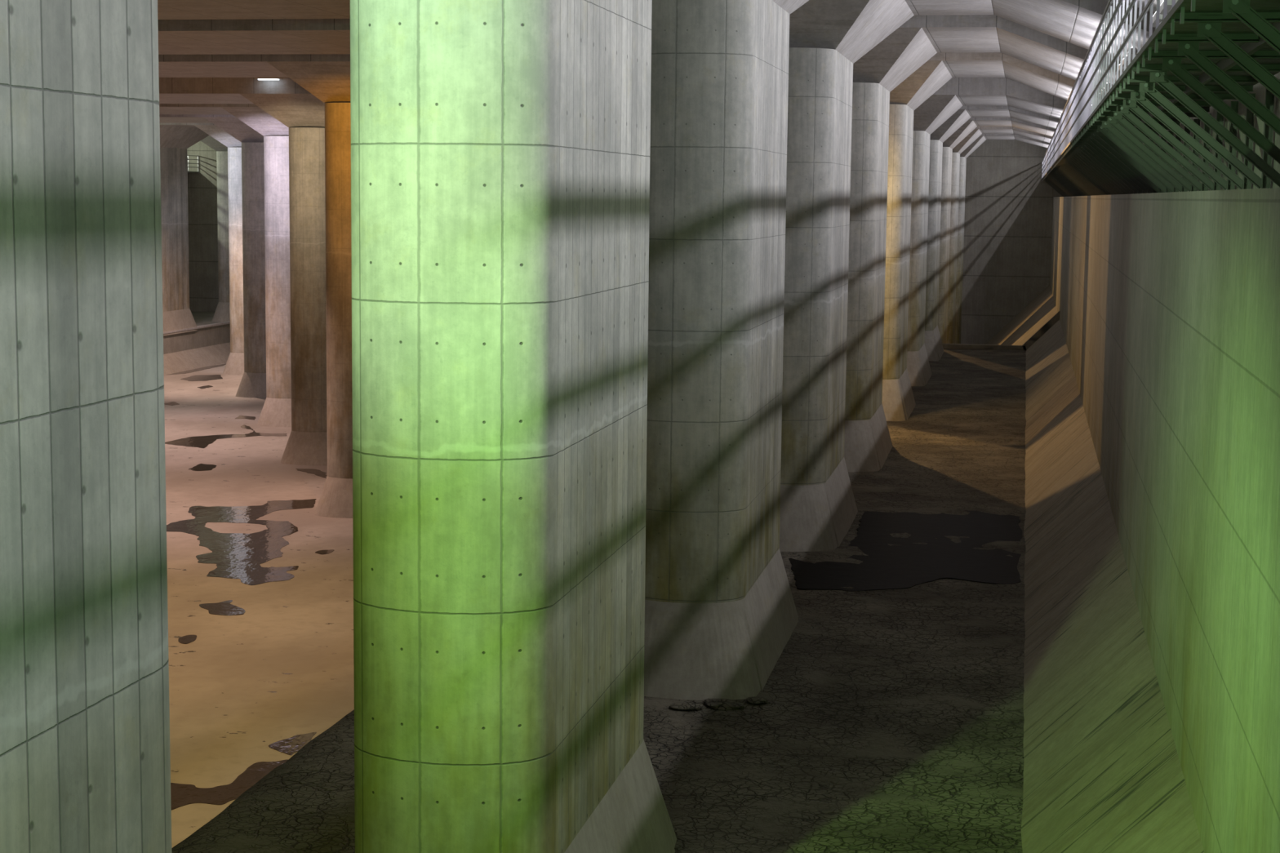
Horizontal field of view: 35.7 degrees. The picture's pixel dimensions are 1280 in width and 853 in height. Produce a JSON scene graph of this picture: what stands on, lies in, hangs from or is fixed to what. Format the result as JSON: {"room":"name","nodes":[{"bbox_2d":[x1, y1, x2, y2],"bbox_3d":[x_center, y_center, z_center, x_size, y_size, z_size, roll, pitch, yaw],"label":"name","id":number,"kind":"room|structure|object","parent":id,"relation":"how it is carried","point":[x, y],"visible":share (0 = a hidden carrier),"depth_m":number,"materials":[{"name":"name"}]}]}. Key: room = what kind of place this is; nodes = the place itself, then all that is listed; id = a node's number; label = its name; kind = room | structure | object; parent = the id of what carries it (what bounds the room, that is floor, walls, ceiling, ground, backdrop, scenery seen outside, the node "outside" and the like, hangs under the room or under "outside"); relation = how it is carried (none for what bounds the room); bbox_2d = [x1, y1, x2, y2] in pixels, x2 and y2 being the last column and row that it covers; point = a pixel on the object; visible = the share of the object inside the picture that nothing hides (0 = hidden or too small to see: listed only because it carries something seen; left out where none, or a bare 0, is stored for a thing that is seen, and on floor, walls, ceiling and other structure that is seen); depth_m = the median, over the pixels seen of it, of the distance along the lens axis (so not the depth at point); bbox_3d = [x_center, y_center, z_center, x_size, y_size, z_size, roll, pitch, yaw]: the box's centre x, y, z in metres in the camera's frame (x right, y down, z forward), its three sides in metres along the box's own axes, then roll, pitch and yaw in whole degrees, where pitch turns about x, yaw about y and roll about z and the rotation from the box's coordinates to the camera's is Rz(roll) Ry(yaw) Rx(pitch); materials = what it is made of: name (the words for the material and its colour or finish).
{"room":"tank interior","nodes":[
{"label":"tank interior","id":0,"kind":"room"},
{"bbox_2d":[163,311,230,354],"bbox_3d":[-46.897,-6.630,80.137,11.450,18.500,152.000,2,7,11],"label":"wall","id":1,"kind":"structure","parent":0,"point":[216,335],"depth_m":137.49,"materials":[{"name":"concrete"}]},
{"bbox_2d":[160,124,208,335],"bbox_3d":[-32.068,-13.098,132.812,4.500,13.670,9.500,2,7,11],"label":"concrete pillar","id":2,"kind":"structure","parent":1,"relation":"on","point":[175,141],"depth_m":132.68,"materials":[{"name":"grey concrete"}]},
{"bbox_2d":[163,320,230,333],"bbox_3d":[-41.444,-0.298,79.802,0.400,0.120,152.000,2,7,11],"label":"trim","id":3,"kind":"structure","parent":1,"relation":"attached to","point":[228,322],"depth_m":136.92,"materials":[{"name":"concrete"}]},
{"bbox_2d":[200,135,230,322],"bbox_3d":[-29.086,-14.551,145.511,4.500,13.670,9.500,2,7,11],"label":"concrete pillar","id":4,"kind":"structure","parent":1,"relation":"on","point":[221,314],"depth_m":142.83,"materials":[{"name":"grey concrete"}]},
{"bbox_2d":[164,363,354,848],"bbox_3d":[-18.700,3.227,76.035,67.000,0.500,152.500,2,7,11],"label":"floor","id":5,"kind":"structure","parent":0,"point":[282,668],"depth_m":56.33,"materials":[{"name":"beige concrete"}]},
{"bbox_2d":[164,401,178,405],"bbox_3d":[-26.280,-1.271,111.622,1.003,0.032,1.771,2,7,11],"label":"puddle","id":6,"kind":"object","parent":5,"relation":"on","point":[172,403],"visible":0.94,"depth_m":111.59,"materials":[{"name":"liquid"}]},
{"bbox_2d":[177,635,196,644],"bbox_3d":[-12.142,5.717,53.262,0.468,0.032,1.067,0,7,-9],"label":"puddle","id":7,"kind":"object","parent":5,"relation":"on","point":[186,639],"visible":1,"depth_m":53.23,"materials":[{"name":"liquid"}]},
{"bbox_2d":[163,342,230,375],"bbox_3d":[-40.803,1.696,79.906,1.150,1.150,152.000,2,7,11],"label":"baseboard","id":8,"kind":"structure","parent":5,"relation":"on","point":[190,359],"depth_m":134.76,"materials":[{"name":"concrete"}]},
{"bbox_2d":[168,363,226,374],"bbox_3d":[-29.803,-3.845,133.283,1.484,0.032,9.498,2,7,11],"label":"puddle","id":9,"kind":"object","parent":5,"relation":"on","point":[220,365],"visible":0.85,"depth_m":132.97,"materials":[{"name":"liquid"}]},
{"bbox_2d":[180,374,222,381],"bbox_3d":[-27.843,-3.103,127.125,2.562,0.032,4.575,2,7,11],"label":"puddle","id":10,"kind":"object","parent":5,"relation":"on","point":[202,377],"visible":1,"depth_m":126.85,"materials":[{"name":"liquid"}]},
{"bbox_2d":[188,463,216,471],"bbox_3d":[-18.917,1.786,86.209,1.236,0.032,2.185,2,7,11],"label":"puddle","id":11,"kind":"object","parent":5,"relation":"on","point":[201,467],"visible":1,"depth_m":86.17,"materials":[{"name":"liquid"}]},
{"bbox_2d":[196,385,213,388],"bbox_3d":[-26.551,-2.403,121.272,0.784,0.032,2.139,2,7,11],"label":"puddle","id":12,"kind":"object","parent":5,"relation":"on","point":[206,386],"visible":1,"depth_m":121.01,"materials":[{"name":"liquid"}]},
{"bbox_2d":[194,124,244,375],"bbox_3d":[-25.406,-11.633,131.683,4.500,16.170,9.500,2,7,11],"label":"concrete pillar","id":13,"kind":"structure","parent":5,"relation":"on","point":[234,365],"depth_m":128.94,"materials":[{"name":"grey concrete"}]},
{"bbox_2d":[199,600,245,615],"bbox_3d":[-12.033,5.252,57.246,1.067,0.032,2.092,-2,7,-25],"label":"puddle","id":14,"kind":"object","parent":5,"relation":"on","point":[223,608],"visible":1,"depth_m":57.19,"materials":[{"name":"liquid"}]},
{"bbox_2d":[164,424,287,448],"bbox_3d":[-19.789,0.492,97.181,4.610,0.032,9.238,2,7,11],"label":"puddle","id":15,"kind":"object","parent":5,"relation":"on","point":[201,442],"visible":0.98,"depth_m":96.08,"materials":[{"name":"liquid"}]},
{"bbox_2d":[170,759,288,809],"bbox_3d":[-8.712,7.262,40.389,2.016,0.032,3.874,2,7,11],"label":"puddle","id":16,"kind":"object","parent":5,"relation":"on","point":[181,794],"visible":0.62,"depth_m":39.92,"materials":[{"name":"liquid"}]},
{"bbox_2d":[204,117,266,398],"bbox_3d":[-21.712,-9.956,117.711,4.500,16.170,9.500,2,7,11],"label":"concrete pillar","id":17,"kind":"structure","parent":5,"relation":"on","point":[253,382],"depth_m":114.90,"materials":[{"name":"grey concrete"}]},
{"bbox_2d":[166,498,316,585],"bbox_3d":[-14.226,3.857,68.961,5.229,0.032,17.196,0,7,-7],"label":"puddle","id":18,"kind":"object","parent":5,"relation":"on","point":[240,556],"visible":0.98,"depth_m":68.44,"materials":[{"name":"liquid"}]},
{"bbox_2d":[235,415,255,419],"bbox_3d":[-20.807,-0.460,105.217,1.507,0.032,1.688,2,7,11],"label":"puddle","id":19,"kind":"object","parent":5,"relation":"on","point":[239,416],"visible":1,"depth_m":105.21,"materials":[{"name":"liquid"}]},
{"bbox_2d":[221,106,291,426],"bbox_3d":[-17.772,-8.271,103.691,4.500,16.170,9.500,2,7,11],"label":"concrete pillar","id":20,"kind":"structure","parent":5,"relation":"on","point":[276,411],"depth_m":100.88,"materials":[{"name":"grey concrete"}]},
{"bbox_2d":[240,93,327,465],"bbox_3d":[-14.029,-6.593,89.709,4.500,16.170,9.500,2,7,11],"label":"concrete pillar","id":21,"kind":"structure","parent":5,"relation":"on","point":[304,114],"depth_m":86.88,"materials":[{"name":"grey concrete"}]},
{"bbox_2d":[268,732,316,755],"bbox_3d":[-7.610,6.920,43.424,0.812,0.032,1.844,2,7,11],"label":"puddle","id":22,"kind":"object","parent":5,"relation":"on","point":[289,746],"visible":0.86,"depth_m":43.30,"materials":[{"name":"liquid"}]},
{"bbox_2d":[266,61,352,518],"bbox_3d":[-10.235,-5.147,75.690,4.500,16.640,9.500,2,7,11],"label":"concrete pillar","id":23,"kind":"structure","parent":5,"relation":"on","point":[329,82],"depth_m":72.84,"materials":[{"name":"grey concrete"}]},
{"bbox_2d":[295,468,326,478],"bbox_3d":[-14.023,2.009,84.771,2.280,0.032,2.543,2,7,11],"label":"puddle","id":24,"kind":"object","parent":5,"relation":"on","point":[318,473],"visible":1,"depth_m":85.21,"materials":[{"name":"liquid"}]},
{"bbox_2d":[315,549,333,554],"bbox_3d":[-10.557,4.200,66.380,0.526,0.032,0.910,2,7,11],"label":"puddle","id":25,"kind":"object","parent":5,"relation":"on","point":[329,551],"visible":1,"depth_m":66.29,"materials":[{"name":"liquid"}]},
{"bbox_2d":[937,120,977,343],"bbox_3d":[16.114,-8.689,110.491,4.500,16.170,9.500,2,7,11],"label":"concrete pillar","id":26,"kind":"structure","parent":5,"relation":"on","point":[969,126],"depth_m":107.81,"materials":[{"name":"grey concrete"}]},
{"bbox_2d":[946,128,982,343],"bbox_3d":[18.605,-10.158,123.283,4.500,16.170,9.500,2,7,11],"label":"concrete pillar","id":27,"kind":"structure","parent":5,"relation":"on","point":[975,134],"depth_m":120.71,"materials":[{"name":"grey concrete"}]},
{"bbox_2d":[954,135,986,343],"bbox_3d":[21.096,-11.627,136.075,4.500,16.170,9.500,2,7,11],"label":"concrete pillar","id":28,"kind":"structure","parent":5,"relation":"on","point":[980,140],"depth_m":133.59,"materials":[{"name":"grey concrete"}]},
{"bbox_2d":[171,348,1026,852],"bbox_3d":[4.607,4.146,49.816,10.550,4.287,110.000,2,7,11],"label":"floor","id":29,"kind":"structure","parent":0,"point":[891,721],"depth_m":29.32,"materials":[{"name":"grey concrete"}]},
{"bbox_2d":[0,0,172,852],"bbox_3d":[-3.787,0.727,7.880,4.500,12.400,9.500,2,7,11],"label":"concrete pillar","id":30,"kind":"structure","parent":29,"relation":"on","point":[85,755],"depth_m":9.06,"materials":[{"name":"grey concrete"}]},
{"bbox_2d":[350,0,676,852],"bbox_3d":[-1.296,-0.742,20.672,4.500,12.400,9.500,2,7,11],"label":"concrete pillar","id":31,"kind":"structure","parent":29,"relation":"on","point":[500,149],"depth_m":18.18,"materials":[{"name":"concrete"}]},
{"bbox_2d":[669,702,704,711],"bbox_3d":[0.710,4.260,30.241,0.534,0.114,0.429,2,7,11],"label":"clod","id":32,"kind":"object","parent":29,"relation":"on","point":[690,706],"visible":1,"depth_m":30.12,"materials":[{"name":"soil"}]},
{"bbox_2d":[702,698,744,710],"bbox_3d":[1.278,4.250,30.408,0.556,0.142,0.549,-1,7,-14],"label":"clod","id":33,"kind":"object","parent":29,"relation":"on","point":[715,704],"visible":1,"depth_m":30.24,"materials":[{"name":"brown soil"}]},
{"bbox_2d":[644,0,808,700],"bbox_3d":[1.195,-2.212,33.464,4.500,12.400,9.500,2,7,11],"label":"concrete pillar","id":34,"kind":"structure","parent":29,"relation":"on","point":[721,613],"depth_m":30.92,"materials":[{"name":"grey concrete"}]},
{"bbox_2d":[746,696,768,704],"bbox_3d":[1.795,4.219,30.663,0.334,0.090,0.343,-3,8,-28],"label":"clod","id":35,"kind":"object","parent":29,"relation":"on","point":[755,700],"visible":1,"depth_m":30.56,"materials":[{"name":"soil"}]},
{"bbox_2d":[779,0,914,551],"bbox_3d":[3.686,-3.681,46.256,4.500,12.400,9.500,2,7,11],"label":"concrete pillar","id":36,"kind":"structure","parent":29,"relation":"on","point":[818,505],"depth_m":43.69,"materials":[{"name":"grey concrete"}]},
{"bbox_2d":[844,27,937,472],"bbox_3d":[6.177,-5.150,59.048,4.500,12.400,9.500,2,7,11],"label":"concrete pillar","id":37,"kind":"structure","parent":29,"relation":"on","point":[868,444],"depth_m":56.49,"materials":[{"name":"grey concrete"}]},
{"bbox_2d":[788,510,1022,591],"bbox_3d":[6.065,2.677,44.497,4.953,0.024,11.025,2,7,11],"label":"puddle","id":38,"kind":"object","parent":29,"relation":"on","point":[907,564],"visible":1,"depth_m":43.30,"materials":[{"name":"black liquid"}]},
{"bbox_2d":[881,60,951,421],"bbox_3d":[8.668,-6.620,71.841,4.500,12.400,9.500,2,7,11],"label":"concrete pillar","id":39,"kind":"structure","parent":29,"relation":"on","point":[898,402],"depth_m":69.32,"materials":[{"name":"grey concrete"}]},
{"bbox_2d":[906,94,963,386],"bbox_3d":[11.156,-7.856,84.660,4.500,11.930,9.500,2,7,11],"label":"concrete pillar","id":40,"kind":"structure","parent":29,"relation":"on","point":[936,109],"depth_m":82.12,"materials":[{"name":"grey concrete"}]},
{"bbox_2d":[924,109,970,361],"bbox_3d":[13.647,-9.325,97.452,4.500,11.930,9.500,2,7,11],"label":"concrete pillar","id":41,"kind":"structure","parent":29,"relation":"on","point":[933,344],"depth_m":94.96,"materials":[{"name":"grey concrete"}]},
{"bbox_2d":[942,311,1059,350],"bbox_3d":[15.739,-4.821,102.827,11.650,2.620,0.350,2,7,11],"label":"trim","id":42,"kind":"structure","parent":29,"relation":"attached to","point":[1055,318],"depth_m":102.07,"materials":[{"name":"concrete"}]},
{"bbox_2d":[986,284,1204,852],"bbox_3d":[12.124,1.120,69.534,5.880,5.880,152.000,2,7,11],"label":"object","id":43,"kind":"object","parent":29,"relation":"on","point":[1103,773],"depth_m":29.52,"materials":[{"name":"concrete"}]},
{"bbox_2d":[186,139,1062,344],"bbox_3d":[-3.577,-14.207,149.005,70.200,18.500,0.500,2,7,11],"label":"wall","id":44,"kind":"structure","parent":0,"point":[1009,208],"depth_m":143.25,"materials":[{"name":"concrete"}]},
{"bbox_2d":[186,155,199,173],"bbox_3d":[-40.168,-17.545,129.860,2.510,1.370,50.000,2,7,11],"label":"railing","id":45,"kind":"object","parent":44,"relation":"attached to","point":[197,159],"visible":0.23,"depth_m":153.12,"materials":[{"name":"metal"}]},
{"bbox_2d":[1049,72,1279,852],"bbox_3d":[15.738,-4.532,68.182,1.350,18.500,152.000,2,7,11],"label":"wall","id":46,"kind":"structure","parent":0,"point":[1168,304],"depth_m":20.63,"materials":[{"name":"concrete"}]},
{"bbox_2d":[1122,54,1132,66],"bbox_3d":[11.048,-8.159,44.308,0.510,0.151,1.600,2,7,11],"label":"lamp","id":47,"kind":"object","parent":46,"relation":"attached to","point":[1126,55],"visible":0.25,"depth_m":44.06,"materials":[{"name":"white"}]},
{"bbox_2d":[1127,46,1137,58],"bbox_3d":[10.573,-7.879,41.870,0.510,0.151,1.600,2,7,11],"label":"lamp","id":48,"kind":"object","parent":46,"relation":"attached to","point":[1131,48],"visible":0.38,"depth_m":41.21,"materials":[{"name":"white"}]},
{"bbox_2d":[1152,12,1167,26],"bbox_3d":[9.032,-6.970,33.955,0.510,0.151,1.600,2,7,11],"label":"lamp","id":49,"kind":"object","parent":46,"relation":"attached to","point":[1161,16],"visible":0.37,"depth_m":33.58,"materials":[{"name":"white"}]},
{"bbox_2d":[1040,0,1279,196],"bbox_3d":[15.206,-9.222,68.772,1.572,2.468,150.000,2,7,11],"label":"walkway","id":50,"kind":"object","parent":46,"relation":"attached to","point":[1202,54],"visible":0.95,"depth_m":22.67,"materials":[{"name":"metal"}]},
{"bbox_2d":[1159,0,1177,14],"bbox_3d":[8.557,-6.690,31.516,0.510,0.151,1.600,2,7,11],"label":"lamp","id":51,"kind":"object","parent":46,"relation":"attached to","point":[1169,2],"visible":0.38,"depth_m":31.50,"materials":[{"name":"white"}]},
{"bbox_3d":[-17.906,-15.127,73.772,70.200,0.500,152.500,2,7,11],"label":"ceiling","id":52,"kind":"structure","parent":0,"visible":0},
{"bbox_2d":[160,123,1052,142],"bbox_3d":[-7.173,-19.589,127.219,68.150,2.825,9.500,2,7,11],"label":"ceiling beam","id":53,"kind":"structure","parent":52,"relation":"attached to","point":[984,130],"depth_m":120.96,"materials":[{"name":"concrete"}]},
{"bbox_2d":[159,114,1055,137],"bbox_3d":[-9.664,-18.119,114.427,68.150,2.825,9.500,2,7,11],"label":"ceiling beam","id":54,"kind":"structure","parent":52,"relation":"attached to","point":[163,118],"depth_m":111.31,"materials":[{"name":"concrete"}]},
{"bbox_2d":[159,103,1059,128],"bbox_3d":[-12.155,-16.650,101.635,68.150,2.825,9.500,2,7,11],"label":"ceiling beam","id":55,"kind":"structure","parent":52,"relation":"attached to","point":[164,108],"depth_m":98.33,"materials":[{"name":"concrete"}]},
{"bbox_2d":[159,77,1066,119],"bbox_3d":[-14.645,-15.181,88.843,68.150,2.825,9.500,2,7,11],"label":"ceiling beam","id":56,"kind":"structure","parent":52,"relation":"attached to","point":[970,91],"depth_m":84.25,"materials":[{"name":"concrete"}]},
{"bbox_2d":[254,77,282,79],"bbox_3d":[-15.682,-14.874,83.866,1.100,0.500,0.420,2,7,11],"label":"ceiling lamp","id":57,"kind":"object","parent":56,"relation":"attached to","point":[258,78],"visible":0.39,"depth_m":83.72,"materials":[{"name":"white"}]},
{"bbox_2d":[158,52,1102,106],"bbox_3d":[-17.136,-13.736,76.047,68.150,2.775,9.500,2,7,11],"label":"ceiling beam","id":58,"kind":"structure","parent":52,"relation":"attached to","point":[988,64],"depth_m":70.83,"materials":[{"name":"concrete"}]},
{"bbox_2d":[157,14,1126,87],"bbox_3d":[-19.627,-12.267,63.255,68.150,2.775,9.500,2,7,11],"label":"ceiling beam","id":59,"kind":"structure","parent":52,"relation":"attached to","point":[956,33],"depth_m":57.23,"materials":[{"name":"concrete"}]},
{"bbox_2d":[157,0,1163,62],"bbox_3d":[-22.118,-10.797,50.463,68.150,2.775,9.500,2,7,11],"label":"ceiling beam","id":60,"kind":"structure","parent":52,"relation":"attached to","point":[1076,22],"depth_m":47.82,"materials":[{"name":"concrete"}]},
{"bbox_2d":[981,133,1049,147],"bbox_3d":[-4.682,-21.058,140.011,68.150,2.825,9.500,2,7,11],"label":"ceiling beam","id":61,"kind":"structure","parent":52,"relation":"attached to","point":[988,136],"depth_m":132.03,"materials":[{"name":"concrete"}]},
{"bbox_2d":[1124,0,1168,13],"bbox_3d":[-24.609,-9.328,37.671,68.150,2.775,9.500,2,7,11],"label":"ceiling beam","id":62,"kind":"structure","parent":52,"relation":"attached to","point":[1138,1],"depth_m":35.31,"materials":[{"name":"concrete"}]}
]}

